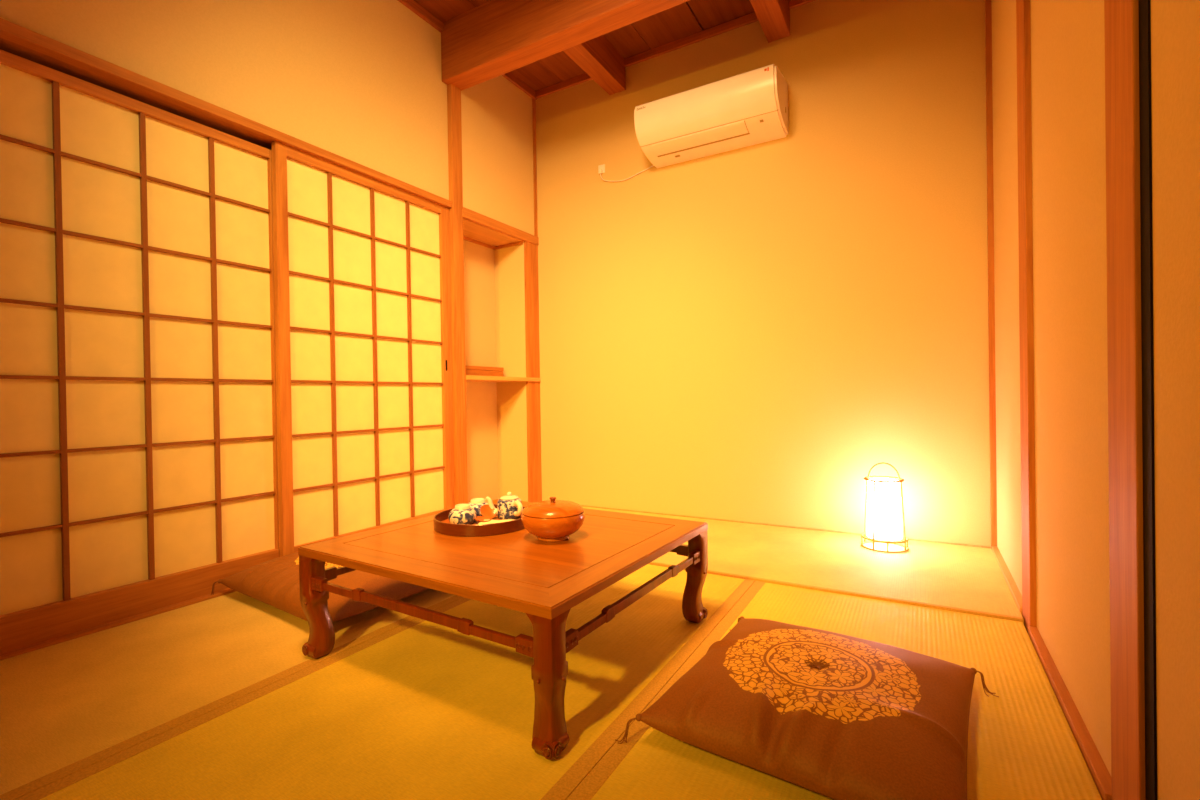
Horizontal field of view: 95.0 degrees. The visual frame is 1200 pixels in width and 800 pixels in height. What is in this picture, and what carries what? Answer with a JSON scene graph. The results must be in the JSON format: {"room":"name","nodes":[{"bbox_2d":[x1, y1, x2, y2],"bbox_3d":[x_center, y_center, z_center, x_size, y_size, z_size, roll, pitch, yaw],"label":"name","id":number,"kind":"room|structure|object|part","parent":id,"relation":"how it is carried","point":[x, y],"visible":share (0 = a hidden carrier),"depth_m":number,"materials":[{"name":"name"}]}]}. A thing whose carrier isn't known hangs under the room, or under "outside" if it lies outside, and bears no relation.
{"room":"japanese tatami room","nodes":[
{"label":"japanese tatami room","id":0,"kind":"room"},
{"bbox_2d":[0,0,533,234],"bbox_3d":[-1.564,-1.642,2.344,0.413,1.070,3.725,-1,0,30],"label":"wall","id":1,"kind":"structure","parent":0,"point":[358,81],"depth_m":2.55,"materials":[{"name":"paint"}]},
{"bbox_2d":[0,49,278,652],"bbox_3d":[-1.623,-0.154,1.937,0.042,1.800,0.971,-1,0,30],"label":"door","id":2,"kind":"structure","parent":1,"relation":"in","point":[139,464],"depth_m":1.90,"materials":[{"name":"white paper"}]},
{"bbox_3d":[-1.642,-1.036,1.934,0.029,0.036,0.922,-1,0,30],"label":"rail","id":3,"kind":"part","parent":2,"relation":"part of","materials":[{"name":"brown wood"}]},
{"bbox_3d":[-1.610,0.693,1.942,0.042,0.106,0.922,-1,0,30],"label":"rail","id":4,"kind":"part","parent":2,"relation":"part of","materials":[{"name":"brown wood"}]},
{"bbox_2d":[0,18,451,207],"bbox_3d":[-1.542,-1.104,2.103,0.142,0.036,2.517,-1,0,30],"label":"trim","id":5,"kind":"structure","parent":1,"relation":"attached to","point":[15,39],"depth_m":1.96,"materials":[{"name":"brown wood"}]},
{"bbox_2d":[271,141,453,556],"bbox_3d":[-1.114,-0.183,2.751,0.032,1.832,0.990,-1,0,30],"label":"door","id":6,"kind":"structure","parent":1,"relation":"in","point":[363,338],"depth_m":2.65,"materials":[{"name":"white paper"}]},
{"bbox_3d":[-1.133,-1.075,2.739,0.029,0.048,0.878,-1,0,30],"label":"rail","id":7,"kind":"part","parent":6,"relation":"part of","materials":[{"name":"brown wood"}]},
{"bbox_3d":[-1.106,0.680,2.750,0.030,0.106,0.878,-1,0,30],"label":"rail","id":8,"kind":"part","parent":6,"relation":"part of","materials":[{"name":"brown wood"}]},
{"bbox_2d":[398,0,443,32],"bbox_3d":[-1.614,-2.092,1.889,0.032,0.043,2.900,-1,0,30],"label":"trim","id":9,"kind":"structure","parent":1,"relation":"attached to","point":[412,5],"depth_m":2.99,"materials":[{"name":"brown wood"}]},
{"bbox_2d":[447,84,467,507],"bbox_3d":[-0.864,-0.498,3.220,0.120,2.660,0.078,-1,0,30],"label":"trim","id":10,"kind":"structure","parent":1,"relation":"attached to","point":[453,92],"depth_m":3.17,"materials":[{"name":"brown wood"}]},
{"bbox_2d":[463,236,522,249],"bbox_3d":[-0.782,-1.063,3.545,0.255,0.018,0.595,-1,0,30],"label":"trim","id":11,"kind":"structure","parent":1,"relation":"attached to","point":[464,237],"depth_m":3.76,"materials":[{"name":"brown wood"}]},
{"bbox_2d":[462,207,538,244],"bbox_3d":[-0.643,-1.105,3.545,0.067,0.057,0.737,-1,0,30],"label":"trim","id":12,"kind":"structure","parent":1,"relation":"attached to","point":[467,214],"depth_m":3.48,"materials":[{"name":"brown wood"}]},
{"bbox_2d":[502,72,536,99],"bbox_3d":[-0.644,-2.115,3.525,0.045,0.047,0.745,-1,0,30],"label":"trim","id":13,"kind":"structure","parent":1,"relation":"attached to","point":[512,78],"depth_m":3.67,"materials":[{"name":"brown wood"}]},
{"bbox_2d":[441,0,688,90],"bbox_3d":[0.268,-1.991,2.522,2.637,0.330,0.133,-1,0,30],"label":"beam","id":14,"kind":"structure","parent":1,"relation":"attached to","point":[492,39],"depth_m":2.86,"materials":[{"name":"brown wood"}]},
{"bbox_2d":[463,240,497,502],"bbox_3d":[-0.910,-0.140,3.665,0.105,1.980,0.825,-1,0,30],"label":"wall","id":15,"kind":"structure","parent":0,"point":[479,262],"depth_m":3.73,"materials":[{"name":"paint"}]},
{"bbox_2d":[466,375,539,381],"bbox_3d":[-0.720,-0.136,3.600,0.288,0.026,0.712,-1,0,30],"label":"wall shelf","id":16,"kind":"object","parent":15,"relation":"attached to","point":[469,378],"visible":0.64,"depth_m":3.50,"materials":[{"name":"brown wood"}]},
{"bbox_2d":[466,365,503,376],"bbox_3d":[-0.804,-0.183,3.624,0.104,0.072,0.397,-1,0,30],"label":"wooden box","id":17,"kind":"object","parent":16,"relation":"on","point":[470,370],"visible":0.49,"depth_m":3.60,"materials":[{"name":"brown wood"}]},
{"bbox_3d":[-0.805,-0.207,3.624,0.104,0.025,0.397,-1,0,30],"label":"lid","id":18,"kind":"part","parent":17,"relation":"part of","materials":[{"name":"brown wood"}]},
{"bbox_2d":[463,219,520,245],"bbox_3d":[-0.783,-1.102,3.545,0.255,0.060,0.595,-1,0,30],"label":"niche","id":19,"kind":"object","parent":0,"point":[472,230],"visible":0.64,"depth_m":3.58,"materials":[{"name":"brown wood"}]},
{"bbox_2d":[494,241,527,501],"bbox_3d":[-0.581,-0.147,3.868,0.260,1.980,0.142,-1,0,30],"label":"wall niche","id":20,"kind":"object","parent":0,"point":[509,261],"visible":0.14,"depth_m":3.80,"materials":[{"name":"paint"}]},
{"bbox_2d":[414,0,754,90],"bbox_3d":[-0.319,-2.176,1.681,3.302,0.090,3.845,-1,0,30],"label":"ceiling","id":21,"kind":"structure","parent":0,"point":[690,17],"depth_m":3.18,"materials":[{"name":"brown wood"}]},
{"bbox_2d":[536,0,990,545],"bbox_3d":[0.640,-0.694,3.301,3.302,3.045,0.120,-1,0,30],"label":"wall","id":22,"kind":"structure","parent":0,"point":[744,334],"depth_m":3.00,"materials":[{"name":"paint"}]},
{"bbox_2d":[524,241,541,501],"bbox_3d":[-0.507,-0.133,3.826,0.120,1.910,0.140,-1,0,30],"label":"trim","id":23,"kind":"structure","parent":22,"relation":"attached to","point":[530,249],"depth_m":3.79,"materials":[{"name":"brown wood"}]},
{"bbox_2d":[532,98,537,236],"bbox_3d":[-0.467,-1.598,3.844,0.040,1.020,0.031,-1,0,30],"label":"trim","id":24,"kind":"structure","parent":22,"relation":"attached to","point":[533,100],"depth_m":3.83,"materials":[{"name":"brown wood"}]},
{"bbox_2d":[563,35,625,94],"bbox_3d":[-0.070,-2.058,3.204,0.118,0.195,0.725,-1,0,30],"label":"beam","id":25,"kind":"structure","parent":22,"relation":"attached to","point":[597,57],"depth_m":3.28,"materials":[{"name":"brown wood"}]},
{"bbox_2d":[598,164,604,173],"bbox_3d":[0.006,-1.501,3.571,0.048,0.060,0.030,-1,0,30],"label":"wall outlet","id":26,"kind":"object","parent":22,"relation":"attached to","point":[601,168],"visible":1,"depth_m":3.57,"materials":[{"name":"beige plastic"}]},
{"bbox_2d":[535,0,815,98],"bbox_3d":[0.660,-2.135,3.185,2.622,0.043,0.022,-1,0,30],"label":"trim","id":27,"kind":"structure","parent":22,"relation":"attached to","point":[750,18],"depth_m":3.29,"materials":[{"name":"brown wood"}]},
{"bbox_2d":[600,64,788,181],"bbox_3d":[0.444,-1.560,3.161,1.176,0.326,0.296,-1,0,30],"label":"air conditioner","id":28,"kind":"object","parent":22,"relation":"attached to","point":[749,108],"visible":1,"depth_m":2.98,"materials":[{"name":"beige plastic"}]},
{"bbox_3d":[0.174,-1.435,3.472,0.394,0.081,0.024,-1,0,31],"label":"power cord","id":29,"kind":"part","parent":28,"relation":"part of","materials":[{"name":"beige plastic"}]},
{"bbox_2d":[750,0,789,42],"bbox_3d":[0.798,-2.068,2.699,0.118,0.195,0.725,-1,0,30],"label":"beam","id":30,"kind":"structure","parent":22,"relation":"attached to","point":[773,16],"depth_m":2.86,"materials":[{"name":"brown wood"}]},
{"bbox_2d":[581,505,990,547],"bbox_3d":[0.706,0.712,3.208,2.582,0.032,0.012,-1,0,30],"label":"baseboard","id":31,"kind":"structure","parent":22,"relation":"attached to","point":[581,505],"depth_m":3.04,"materials":[{"name":"beige wood"}]},
{"bbox_2d":[985,0,996,545],"bbox_3d":[1.825,-0.720,2.525,0.072,2.830,0.030,-1,0,30],"label":"trim","id":32,"kind":"structure","parent":22,"relation":"attached to","point":[988,7],"depth_m":2.53,"materials":[{"name":"brown wood"}]},
{"bbox_2d":[991,0,1199,799],"bbox_3d":[0.935,-0.683,0.906,0.124,3.045,3.725,-1,0,30],"label":"wall","id":33,"kind":"structure","parent":0,"point":[1068,36],"depth_m":1.13,"materials":[{"name":"paint"}]},
{"bbox_2d":[991,546,1021,613],"bbox_3d":[1.620,0.700,2.184,0.032,0.042,0.865,-1,0,30],"label":"baseboard","id":34,"kind":"structure","parent":33,"relation":"attached to","point":[1016,594],"depth_m":2.10,"materials":[{"name":"brown wood"}]},
{"bbox_2d":[1016,0,1036,630],"bbox_3d":[1.368,-0.697,1.722,0.076,2.850,0.150,-1,0,30],"label":"trim","id":35,"kind":"structure","parent":33,"relation":"attached to","point":[1023,15],"depth_m":1.69,"materials":[{"name":"brown wood"}]},
{"bbox_2d":[1028,626,1111,799],"bbox_3d":[1.123,0.716,1.328,0.032,0.036,0.815,-1,0,30],"label":"baseboard","id":36,"kind":"structure","parent":33,"relation":"attached to","point":[1099,772],"depth_m":1.20,"materials":[{"name":"brown wood"}]},
{"bbox_2d":[1104,0,1145,799],"bbox_3d":[0.884,-0.684,0.888,0.074,2.850,0.148,-1,0,30],"label":"wooden post","id":37,"kind":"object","parent":33,"relation":"attached to","point":[1121,17],"depth_m":0.89,"materials":[{"name":"brown wood"}]},
{"bbox_2d":[1138,0,1156,799],"bbox_3d":[0.833,-0.683,0.812,0.047,2.850,0.044,-1,0,30],"label":"trim","id":38,"kind":"structure","parent":33,"relation":"attached to","point":[1145,108],"depth_m":0.82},
{"bbox_3d":[-0.265,0.835,1.714,3.302,0.115,3.875,-1,0,30],"label":"floor","id":39,"kind":"structure","parent":0,"visible":0},
{"bbox_2d":[0,588,235,659],"bbox_3d":[-1.522,0.775,2.111,0.132,0.068,2.500,-1,0,30],"label":"trim","id":40,"kind":"structure","parent":39,"relation":"on","point":[50,642],"depth_m":1.82,"materials":[{"name":"brown wood"}]},
{"bbox_2d":[0,589,462,799],"bbox_3d":[-1.010,0.764,2.019,0.840,0.046,1.913,-1,0,30],"label":"mat","id":41,"kind":"object","parent":39,"relation":"on","point":[67,707],"visible":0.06,"depth_m":1.50,"materials":[{"name":"wicker"}]},
{"bbox_2d":[211,552,429,621],"bbox_3d":[-0.968,0.668,2.168,0.814,0.142,0.723,-1,0,35],"label":"floor cushion","id":42,"kind":"object","parent":41,"relation":"on","point":[273,582],"visible":0.38,"depth_m":1.92,"materials":[{"name":"brown fabric"}]},
{"bbox_2d":[15,564,754,799],"bbox_3d":[-0.255,0.755,1.580,0.904,0.046,1.913,-1,0,30],"label":"mat","id":43,"kind":"object","parent":39,"relation":"on","point":[418,709],"visible":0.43,"depth_m":1.26,"materials":[{"name":"wicker"}]},
{"bbox_2d":[298,499,707,759],"bbox_3d":[-0.255,0.572,1.697,0.922,0.318,0.855,-1,0,32],"label":"table","id":44,"kind":"object","parent":43,"relation":"on","point":[518,571],"visible":0.88,"depth_m":1.44,"materials":[{"name":"brown wood"}]},
{"bbox_3d":[-0.818,0.593,1.594,0.070,0.296,0.070,-1,0,32],"label":"leg","id":45,"kind":"part","parent":44,"relation":"part of","materials":[{"name":"brown wood"}]},
{"bbox_3d":[-0.611,0.428,1.919,0.076,0.023,0.846,-1,0,32],"label":"frame","id":46,"kind":"part","parent":44,"relation":"part of","materials":[{"name":"brown wood"}]},
{"bbox_3d":[-0.459,0.429,1.376,0.913,0.023,0.088,-1,0,32],"label":"frame","id":47,"kind":"part","parent":44,"relation":"part of","materials":[{"name":"brown wood"}]},
{"bbox_2d":[433,504,524,535],"bbox_3d":[-0.386,0.396,1.827,0.322,0.036,0.322,-1,0,30],"label":"serving tray","id":48,"kind":"object","parent":44,"relation":"on","point":[441,523],"visible":0.46,"depth_m":1.69,"materials":[{"name":"red paint"}]},
{"bbox_2d":[448,504,476,524],"bbox_3d":[-0.456,0.378,1.823,0.091,0.060,0.091,-1,0,7],"label":"tea cup","id":49,"kind":"object","parent":48,"relation":"on","point":[464,514],"visible":0.92,"depth_m":1.79,"materials":[{"name":"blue ceramic"}]},
{"bbox_2d":[468,498,487,515],"bbox_3d":[-0.427,0.377,1.921,0.091,0.060,0.091,-1,0,0],"label":"tea cup","id":50,"kind":"object","parent":48,"relation":"on","point":[476,503],"visible":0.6,"depth_m":1.90,"materials":[{"name":"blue ceramic"}]},
{"bbox_2d":[480,504,495,518],"bbox_3d":[-0.380,0.379,1.866,0.056,0.043,0.036,-1,0,-40],"label":"saucer","id":51,"kind":"object","parent":48,"relation":"on","point":[486,511],"visible":1,"depth_m":1.87,"materials":[{"name":"orange paint"}]},
{"bbox_2d":[479,519,513,523],"bbox_3d":[-0.332,0.402,1.789,0.128,0.011,0.077,-1,0,2],"label":"folded cloth","id":52,"kind":"object","parent":48,"relation":"on","point":[491,521],"visible":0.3,"depth_m":1.80,"materials":[{"name":"white fabric"}]},
{"bbox_2d":[474,516,490,521],"bbox_3d":[-0.388,0.395,1.818,0.056,0.016,0.056,-1,0,6],"label":"saucer","id":53,"kind":"object","parent":52,"relation":"on","point":[478,518],"visible":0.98,"depth_m":1.83,"materials":[{"name":"orange paint"}]},
{"bbox_2d":[485,492,522,519],"bbox_3d":[-0.311,0.361,1.895,0.149,0.090,0.086,-1,0,25],"label":"teapot","id":54,"kind":"object","parent":48,"relation":"on","point":[509,506],"visible":0.98,"depth_m":1.86,"materials":[{"name":"white ceramic"}]},
{"bbox_3d":[-0.370,0.365,1.896,0.050,0.070,0.024,-1,0,-4],"label":"spout","id":55,"kind":"part","parent":54,"relation":"part of","materials":[{"name":"white ceramic"}]},
{"bbox_3d":[-0.313,0.335,1.897,0.064,0.010,0.064,-1,0,10],"label":"lid","id":56,"kind":"part","parent":54,"relation":"part of","materials":[{"name":"white ceramic"}]},
{"bbox_3d":[-0.276,0.366,1.848,0.018,0.057,0.050,-1,0,-35],"label":"handle","id":57,"kind":"part","parent":54,"relation":"part of","materials":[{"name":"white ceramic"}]},
{"bbox_3d":[-0.257,0.422,1.696,0.755,0.019,0.664,-1,0,32],"label":"panel","id":58,"kind":"part","parent":44,"relation":"part of","materials":[{"name":"brown wood"}]},
{"bbox_3d":[-0.105,0.585,1.144,0.070,0.296,0.070,-1,0,32],"label":"leg","id":59,"kind":"part","parent":44,"relation":"part of","materials":[{"name":"brown wood"}]},
{"bbox_2d":[521,497,584,541],"bbox_3d":[-0.140,0.351,1.639,0.189,0.121,0.189,-1,0,30],"label":"lidded bowl","id":60,"kind":"object","parent":44,"relation":"on","point":[552,520],"visible":1,"depth_m":1.57,"materials":[{"name":"brown wood"}]},
{"bbox_3d":[-0.141,0.298,1.639,0.021,0.016,0.021,-1,0,30],"label":"knob","id":61,"kind":"part","parent":60,"relation":"part of","materials":[{"name":"brown wood"}]},
{"bbox_3d":[-0.140,0.319,1.639,0.185,0.028,0.185,-1,0,30],"label":"lid","id":62,"kind":"part","parent":60,"relation":"part of","materials":[{"name":"brown wood"}]},
{"bbox_3d":[-0.055,0.419,2.017,0.913,0.023,0.088,-1,0,32],"label":"frame","id":63,"kind":"part","parent":44,"relation":"part of","materials":[{"name":"brown wood"}]},
{"bbox_3d":[0.097,0.420,1.473,0.076,0.023,0.846,-1,0,32],"label":"frame","id":64,"kind":"part","parent":44,"relation":"part of","materials":[{"name":"brown wood"}]},
{"bbox_3d":[0.309,0.574,1.800,0.070,0.296,0.070,-1,0,32],"label":"leg","id":65,"kind":"part","parent":44,"relation":"part of","materials":[{"name":"brown wood"}]},
{"bbox_2d":[582,506,1023,623],"bbox_3d":[0.475,0.733,2.801,2.571,0.052,0.922,-1,0,30],"label":"mat","id":66,"kind":"object","parent":39,"relation":"on","point":[956,578],"visible":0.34,"depth_m":2.33,"materials":[{"name":"beige wicker"}]},
{"bbox_2d":[861,462,908,552],"bbox_3d":[1.338,0.495,2.590,0.200,0.401,0.200,-1,0,30],"label":"lantern","id":67,"kind":"object","parent":66,"relation":"on","point":[883,509],"visible":1,"depth_m":2.53,"materials":[{"name":"white paper"}]},
{"bbox_3d":[1.336,0.334,2.589,0.136,0.079,0.008,-1,0,27],"label":"handle","id":68,"kind":"part","parent":67,"relation":"part of","materials":[{"name":"brown wood"}]},
{"bbox_3d":[1.338,0.510,2.590,0.148,0.266,0.148,-1,0,30],"label":"lamp shade","id":69,"kind":"part","parent":67,"relation":"part of","materials":[{"name":"white paper"}]},
{"bbox_2d":[566,581,1101,799],"bbox_3d":[0.503,0.747,1.139,0.846,0.046,1.913,-1,0,30],"label":"mat","id":70,"kind":"object","parent":39,"relation":"on","point":[1022,745],"visible":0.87,"depth_m":1.21,"materials":[{"name":"wicker"}]},
{"bbox_2d":[615,616,998,799],"bbox_3d":[0.498,0.660,1.255,0.686,0.126,0.670,-1,0,35],"label":"floor cushion","id":71,"kind":"object","parent":70,"relation":"on","point":[836,716],"visible":1,"depth_m":1.11,"materials":[{"name":"brown fabric"}]}
]}

